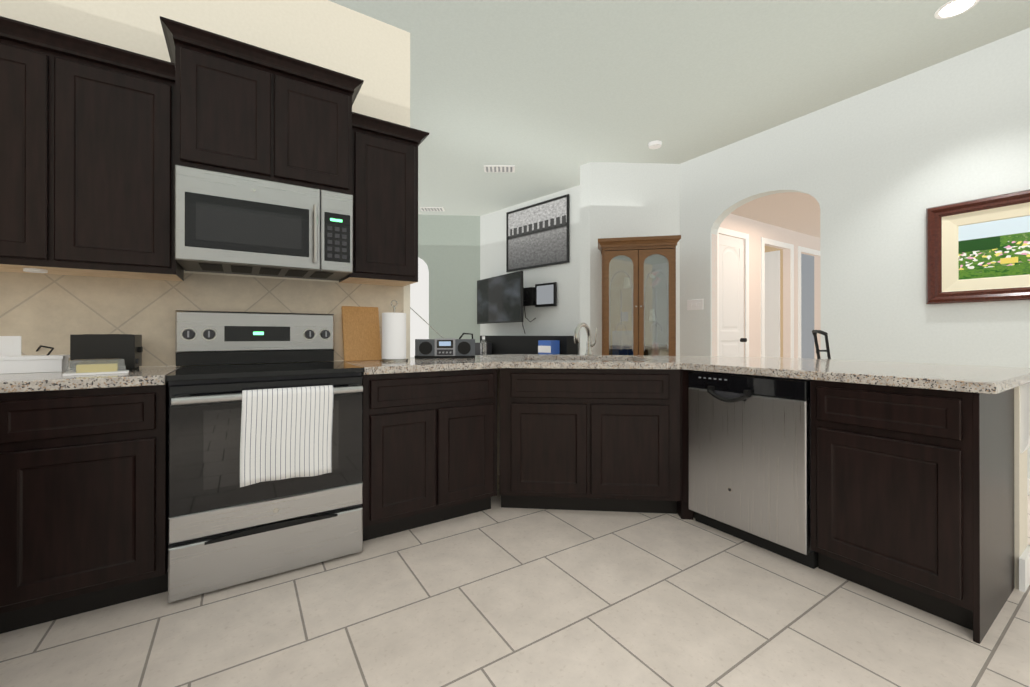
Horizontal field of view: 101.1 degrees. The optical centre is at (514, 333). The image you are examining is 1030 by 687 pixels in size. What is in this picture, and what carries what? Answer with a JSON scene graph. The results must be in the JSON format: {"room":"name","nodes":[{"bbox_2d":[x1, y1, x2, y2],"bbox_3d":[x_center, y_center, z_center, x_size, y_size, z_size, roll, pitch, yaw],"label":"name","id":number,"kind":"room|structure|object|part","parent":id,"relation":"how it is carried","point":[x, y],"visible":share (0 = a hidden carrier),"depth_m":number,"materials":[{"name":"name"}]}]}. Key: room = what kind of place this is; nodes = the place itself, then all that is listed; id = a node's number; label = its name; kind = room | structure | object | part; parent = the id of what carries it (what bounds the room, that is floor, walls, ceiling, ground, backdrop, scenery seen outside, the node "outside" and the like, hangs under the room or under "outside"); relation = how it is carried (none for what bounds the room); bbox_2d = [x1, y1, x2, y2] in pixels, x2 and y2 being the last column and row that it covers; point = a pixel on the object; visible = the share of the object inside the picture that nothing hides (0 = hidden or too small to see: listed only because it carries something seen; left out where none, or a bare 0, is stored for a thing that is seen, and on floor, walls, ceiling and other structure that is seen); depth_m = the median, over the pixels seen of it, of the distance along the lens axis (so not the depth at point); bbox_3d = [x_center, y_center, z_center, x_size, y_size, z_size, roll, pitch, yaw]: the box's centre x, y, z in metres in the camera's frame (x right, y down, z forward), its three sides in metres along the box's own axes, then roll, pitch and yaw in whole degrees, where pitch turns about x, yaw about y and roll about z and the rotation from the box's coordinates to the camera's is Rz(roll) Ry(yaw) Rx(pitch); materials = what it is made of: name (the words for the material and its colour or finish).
{"room":"kitchen","nodes":[
{"label":"kitchen","id":0,"kind":"room"},
{"bbox_2d":[0,0,499,473],"bbox_3d":[-1.332,-0.489,2.558,3.260,3.140,0.138,0,0,-33],"label":"wall","id":1,"kind":"structure","parent":0,"point":[54,311],"depth_m":2.27,"materials":[{"name":"tile"}]},
{"bbox_2d":[0,16,183,280],"bbox_3d":[-2.104,-0.743,1.774,1.103,0.959,0.376,0,0,-33],"label":"upper cabinet","id":2,"kind":"object","parent":1,"relation":"attached to","point":[87,157],"visible":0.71,"depth_m":1.79,"materials":[{"name":"brown wood"}]},
{"bbox_2d":[160,16,363,194],"bbox_3d":[-1.299,-1.064,2.250,0.852,0.617,0.449,0,0,-33],"label":"upper cabinet","id":3,"kind":"object","parent":1,"relation":"attached to","point":[246,109],"visible":0.92,"depth_m":2.07,"materials":[{"name":"brown wood"}]},
{"bbox_2d":[175,165,352,280],"bbox_3d":[-1.294,-0.540,2.243,0.754,0.423,0.461,0,0,-33],"label":"microwave","id":4,"kind":"object","parent":3,"relation":"attached to","point":[226,223],"visible":1,"depth_m":2.07,"materials":[{"name":"silver metal"}]},
{"bbox_2d":[339,112,428,286],"bbox_3d":[-0.809,-0.770,2.609,0.446,0.902,0.376,0,0,-33],"label":"upper cabinet","id":5,"kind":"object","parent":1,"relation":"attached to","point":[385,194],"visible":0.71,"depth_m":2.48,"materials":[{"name":"brown wood"}]},
{"bbox_2d":[410,215,479,356],"bbox_3d":[-2.704,-0.480,7.254,3.773,3.140,2.080,0,0,-33],"label":"wall","id":6,"kind":"structure","parent":0,"point":[443,296],"depth_m":7.34,"materials":[{"name":"paint"}]},
{"bbox_2d":[0,474,1029,686],"bbox_3d":[1.746,1.135,4.481,10.900,0.100,13.200,0,0,-33],"label":"floor","id":7,"kind":"structure","parent":0,"point":[496,595],"depth_m":1.57,"materials":[{"name":"tile"}]},
{"bbox_2d":[0,382,168,633],"bbox_3d":[-1.781,0.643,1.828,0.495,0.872,0.626,0,0,-33],"label":"base cabinet","id":8,"kind":"object","parent":7,"relation":"on","point":[83,500],"visible":0.79,"depth_m":1.58,"materials":[{"name":"black wood"}]},
{"bbox_2d":[166,310,363,602],"bbox_3d":[-1.222,0.474,2.100,0.787,1.188,0.752,0,0,-33],"label":"range","id":9,"kind":"object","parent":7,"relation":"on","point":[265,470],"visible":1,"depth_m":1.85,"materials":[{"name":"grey metal"}]},
{"bbox_2d":[240,385,333,486],"bbox_3d":[-0.986,0.432,1.847,0.358,0.394,0.072,0,0,-33],"label":"towel","id":10,"kind":"object","parent":9,"relation":"hanging from","point":[286,433],"depth_m":1.82,"materials":[{"name":"white fabric"}]},
{"bbox_2d":[362,368,496,540],"bbox_3d":[-0.597,0.645,2.593,0.785,0.872,0.626,0,0,-33],"label":"base cabinet","id":11,"kind":"object","parent":7,"relation":"on","point":[429,447],"visible":0.9,"depth_m":2.31,"materials":[{"name":"black wood"}]},
{"bbox_2d":[475,336,577,354],"bbox_3d":[0.022,0.558,6.238,0.600,1.060,2.000,0,0,-44],"label":"desk","id":12,"kind":"object","parent":7,"relation":"on","point":[502,345],"visible":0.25,"depth_m":6.13,"materials":[{"name":"grey"}]},
{"bbox_2d":[500,368,680,513],"bbox_3d":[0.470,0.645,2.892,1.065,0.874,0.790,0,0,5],"label":"base cabinet","id":13,"kind":"object","parent":7,"relation":"on","point":[593,439],"visible":0.96,"depth_m":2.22,"materials":[{"name":"black wood"}]},
{"bbox_2d":[341,354,1029,393],"bbox_3d":[0.688,0.186,2.401,2.736,0.039,2.650,0,0,-33],"label":"countertop","id":14,"kind":"structure","parent":13,"relation":"on","point":[978,379],"depth_m":2.23,"materials":[{"name":"stone"}]},
{"bbox_2d":[341,306,380,360],"bbox_3d":[-0.964,-0.002,2.666,0.225,0.342,0.094,0,0,-33],"label":"cutting board","id":15,"kind":"object","parent":14,"relation":"on","point":[361,333],"visible":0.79,"depth_m":2.65,"materials":[{"name":"brown wood"}]},
{"bbox_2d":[380,300,407,361],"bbox_3d":[-0.742,-0.021,2.603,0.164,0.374,0.164,0,0,-33],"label":"paper towel holder","id":16,"kind":"object","parent":14,"relation":"on","point":[393,336],"visible":1,"depth_m":2.54,"materials":[{"name":"white paper"}]},
{"bbox_2d":[410,307,474,357],"bbox_3d":[-0.534,-0.029,2.966,0.518,0.392,0.173,0,0,0],"label":"radio","id":17,"kind":"object","parent":14,"relation":"on","point":[442,347],"visible":1,"depth_m":2.90,"materials":[{"name":"black plastic"}]},
{"bbox_2d":[480,336,486,355],"bbox_3d":[-0.239,0.092,3.225,0.049,0.150,0.050,0,0,-33],"label":"soap bottle","id":18,"kind":"object","parent":14,"relation":"on","point":[483,337],"visible":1,"depth_m":3.21,"materials":[{"name":"clear plastic"}]},
{"bbox_2d":[574,323,596,354],"bbox_3d":[0.528,0.040,3.293,0.233,0.256,0.109,0,0,-33],"label":"faucet","id":19,"kind":"object","parent":14,"relation":"on","point":[589,345],"visible":1,"depth_m":3.32,"materials":[{"name":"silver metal"}]},
{"bbox_2d":[598,235,680,355],"bbox_3d":[1.362,0.023,4.723,0.860,2.125,0.418,0,0,11],"label":"china cabinet","id":20,"kind":"object","parent":7,"relation":"on","point":[638,295],"visible":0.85,"depth_m":4.59,"materials":[{"name":"brown wood"}]},
{"bbox_2d":[677,369,694,519],"bbox_3d":[1.021,0.645,2.667,0.297,0.872,0.356,0,0,-33],"label":"base cabinet","id":21,"kind":"object","parent":7,"relation":"on","point":[683,511],"depth_m":2.46,"materials":[{"name":"black"}]},
{"bbox_2d":[688,371,817,568],"bbox_3d":[1.381,0.646,2.312,0.627,0.868,0.606,0,0,-33],"label":"dishwasher","id":22,"kind":"object","parent":7,"relation":"on","point":[749,458],"visible":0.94,"depth_m":2.10,"materials":[{"name":"grey metal"}]},
{"bbox_2d":[812,330,830,358],"bbox_3d":[2.432,0.526,3.064,0.412,1.113,0.446,0,0,-43],"label":"bar stool","id":23,"kind":"object","parent":7,"relation":"on","point":[814,333],"visible":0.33,"depth_m":3.23,"materials":[{"name":"black metal"}]},
{"bbox_2d":[810,380,1014,643],"bbox_3d":[1.719,0.643,1.851,0.620,0.872,0.522,0,0,-33],"label":"base cabinet","id":24,"kind":"object","parent":7,"relation":"on","point":[912,496],"depth_m":1.64,"materials":[{"name":"black wood"}]},
{"bbox_3d":[-1.703,0.641,0.706,0.620,0.872,2.596,0,0,-33],"label":"base cabinet","id":25,"kind":"object","parent":7,"relation":"on","visible":0},
{"bbox_2d":[0,366,182,392],"bbox_3d":[-1.502,0.183,0.837,1.103,0.039,2.597,0,0,-33],"label":"countertop","id":26,"kind":"structure","parent":25,"relation":"on","point":[52,381],"depth_m":1.60,"materials":[{"name":"stone"}]},
{"bbox_2d":[0,345,69,373],"bbox_3d":[-2.122,0.105,1.864,0.223,0.121,0.208,0,0,-37],"label":"storage box","id":27,"kind":"object","parent":26,"relation":"on","point":[48,362],"visible":0.98,"depth_m":1.80,"materials":[{"name":"white plastic"}]},
{"bbox_2d":[63,358,128,375],"bbox_3d":[-1.723,0.134,1.750,0.190,0.062,0.085,0,0,-41],"label":"butter dish","id":28,"kind":"object","parent":26,"relation":"on","point":[96,368],"visible":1,"depth_m":1.73,"materials":[{"name":"white plastic"}]},
{"bbox_2d":[70,334,142,371],"bbox_3d":[-1.830,0.083,1.916,0.217,0.164,0.165,0,0,-33],"label":"toaster","id":29,"kind":"object","parent":26,"relation":"on","point":[128,348],"visible":0.79,"depth_m":1.85,"materials":[{"name":"black plastic"}]},
{"bbox_2d":[480,185,579,354],"bbox_3d":[0.358,-0.481,6.455,0.162,3.140,2.657,0,0,-44],"label":"wall","id":30,"kind":"structure","parent":0,"point":[562,318],"depth_m":6.35,"materials":[{"name":"white paint"}]},
{"bbox_2d":[477,271,522,323],"bbox_3d":[-0.154,-0.526,6.584,0.287,0.720,1.326,0,0,-33],"label":"tv","id":31,"kind":"object","parent":30,"relation":"attached to","point":[500,299],"visible":1,"depth_m":6.40,"materials":[{"name":"black plastic"}]},
{"bbox_3d":[0.313,-1.482,6.407,0.028,0.960,1.270,0,0,-44],"label":"poster","id":32,"kind":"part","parent":30,"relation":"part of","materials":[{"name":"grey paper"}]},
{"bbox_2d":[522,282,556,332],"bbox_3d":[0.299,-0.371,6.335,0.252,0.742,0.736,0,0,-33],"label":"monitor","id":33,"kind":"object","parent":30,"relation":"attached to","point":[542,295],"visible":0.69,"depth_m":6.28,"materials":[{"name":"black plastic"}]},
{"bbox_2d":[580,162,589,354],"bbox_3d":[1.080,-0.484,5.346,0.660,3.140,0.150,0,0,-44],"label":"wall","id":34,"kind":"structure","parent":0,"point":[584,243],"depth_m":5.12,"materials":[{"name":"white paint"}]},
{"bbox_2d":[590,162,679,355],"bbox_3d":[1.465,-0.484,5.161,1.145,3.140,0.140,0,0,-3],"label":"wall","id":35,"kind":"structure","parent":0,"point":[634,199],"depth_m":5.09,"materials":[{"name":"white paint"}]},
{"bbox_2d":[329,0,1029,215],"bbox_3d":[1.746,-2.105,4.488,10.900,0.100,13.200,0,0,-33],"label":"ceiling","id":36,"kind":"structure","parent":0,"point":[546,97],"depth_m":3.31,"materials":[{"name":"paint"}]},
{"bbox_2d":[419,207,444,210],"bbox_3d":[-1.355,-2.043,6.949,0.380,0.014,0.200,0,0,-1],"label":"ceiling vent","id":37,"kind":"object","parent":36,"relation":"in","point":[432,208],"visible":1,"depth_m":6.91,"materials":[{"name":"white metal"}]},
{"bbox_2d":[484,165,514,172],"bbox_3d":[-0.193,-2.047,5.259,0.380,0.014,0.200,0,0,-1],"label":"ceiling vent","id":38,"kind":"object","parent":36,"relation":"in","point":[499,168],"visible":0.98,"depth_m":5.23,"materials":[{"name":"white metal"}]},
{"bbox_2d":[648,140,661,148],"bbox_3d":[1.511,-2.034,4.574,0.144,0.042,0.144,0,0,-33],"label":"smoke detector","id":39,"kind":"object","parent":36,"relation":"attached to","point":[656,144],"visible":1,"depth_m":4.54,"materials":[{"name":"white plastic"}]},
{"bbox_2d":[934,0,978,18],"bbox_3d":[2.778,-2.055,2.667,0.200,0.008,0.200,0,0,-33],"label":"recessed light","id":40,"kind":"object","parent":36,"relation":"in","point":[951,8],"visible":1,"depth_m":2.67,"materials":[{"name":"white"}]},
{"bbox_2d":[712,192,820,358],"bbox_3d":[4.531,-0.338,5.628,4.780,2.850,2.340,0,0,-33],"label":"arched doorway","id":41,"kind":"structure","parent":0,"point":[767,291],"depth_m":4.25,"materials":[{"name":"white"}]},
{"bbox_2d":[680,28,1029,478],"bbox_3d":[3.917,-0.490,2.256,0.130,3.140,6.900,0,0,-33],"label":"wall","id":42,"kind":"structure","parent":0,"point":[876,172],"depth_m":3.46,"materials":[{"name":"white paint"}]},
{"bbox_2d":[687,299,702,309],"bbox_3d":[2.099,-0.339,4.939,0.010,0.119,0.194,0,0,-33],"label":"switch plate","id":43,"kind":"object","parent":42,"relation":"attached to","point":[697,304],"visible":1,"depth_m":4.93,"materials":[{"name":"white plastic"}]},
{"bbox_2d":[926,189,1029,303],"bbox_3d":[3.433,-0.596,2.825,0.054,0.735,1.020,0,0,-33],"label":"painting","id":44,"kind":"object","parent":42,"relation":"attached to","point":[977,250],"visible":1,"depth_m":3.02,"materials":[{"name":"brown wood"}]},
{"bbox_2d":[1027,478,1029,494],"bbox_3d":[4.230,1.024,1.634,0.015,0.110,5.320,0,0,-33],"label":"baseboard","id":45,"kind":"structure","parent":42,"relation":"attached to","point":[1028,486],"depth_m":2.83,"materials":[{"name":"white"}]},
{"bbox_2d":[1014,383,1029,591],"bbox_3d":[1.823,0.645,2.455,0.232,0.872,1.590,0,0,-33],"label":"wall","id":46,"kind":"structure","parent":0,"point":[1021,447],"depth_m":1.80,"materials":[{"name":"white paint"}]}
]}

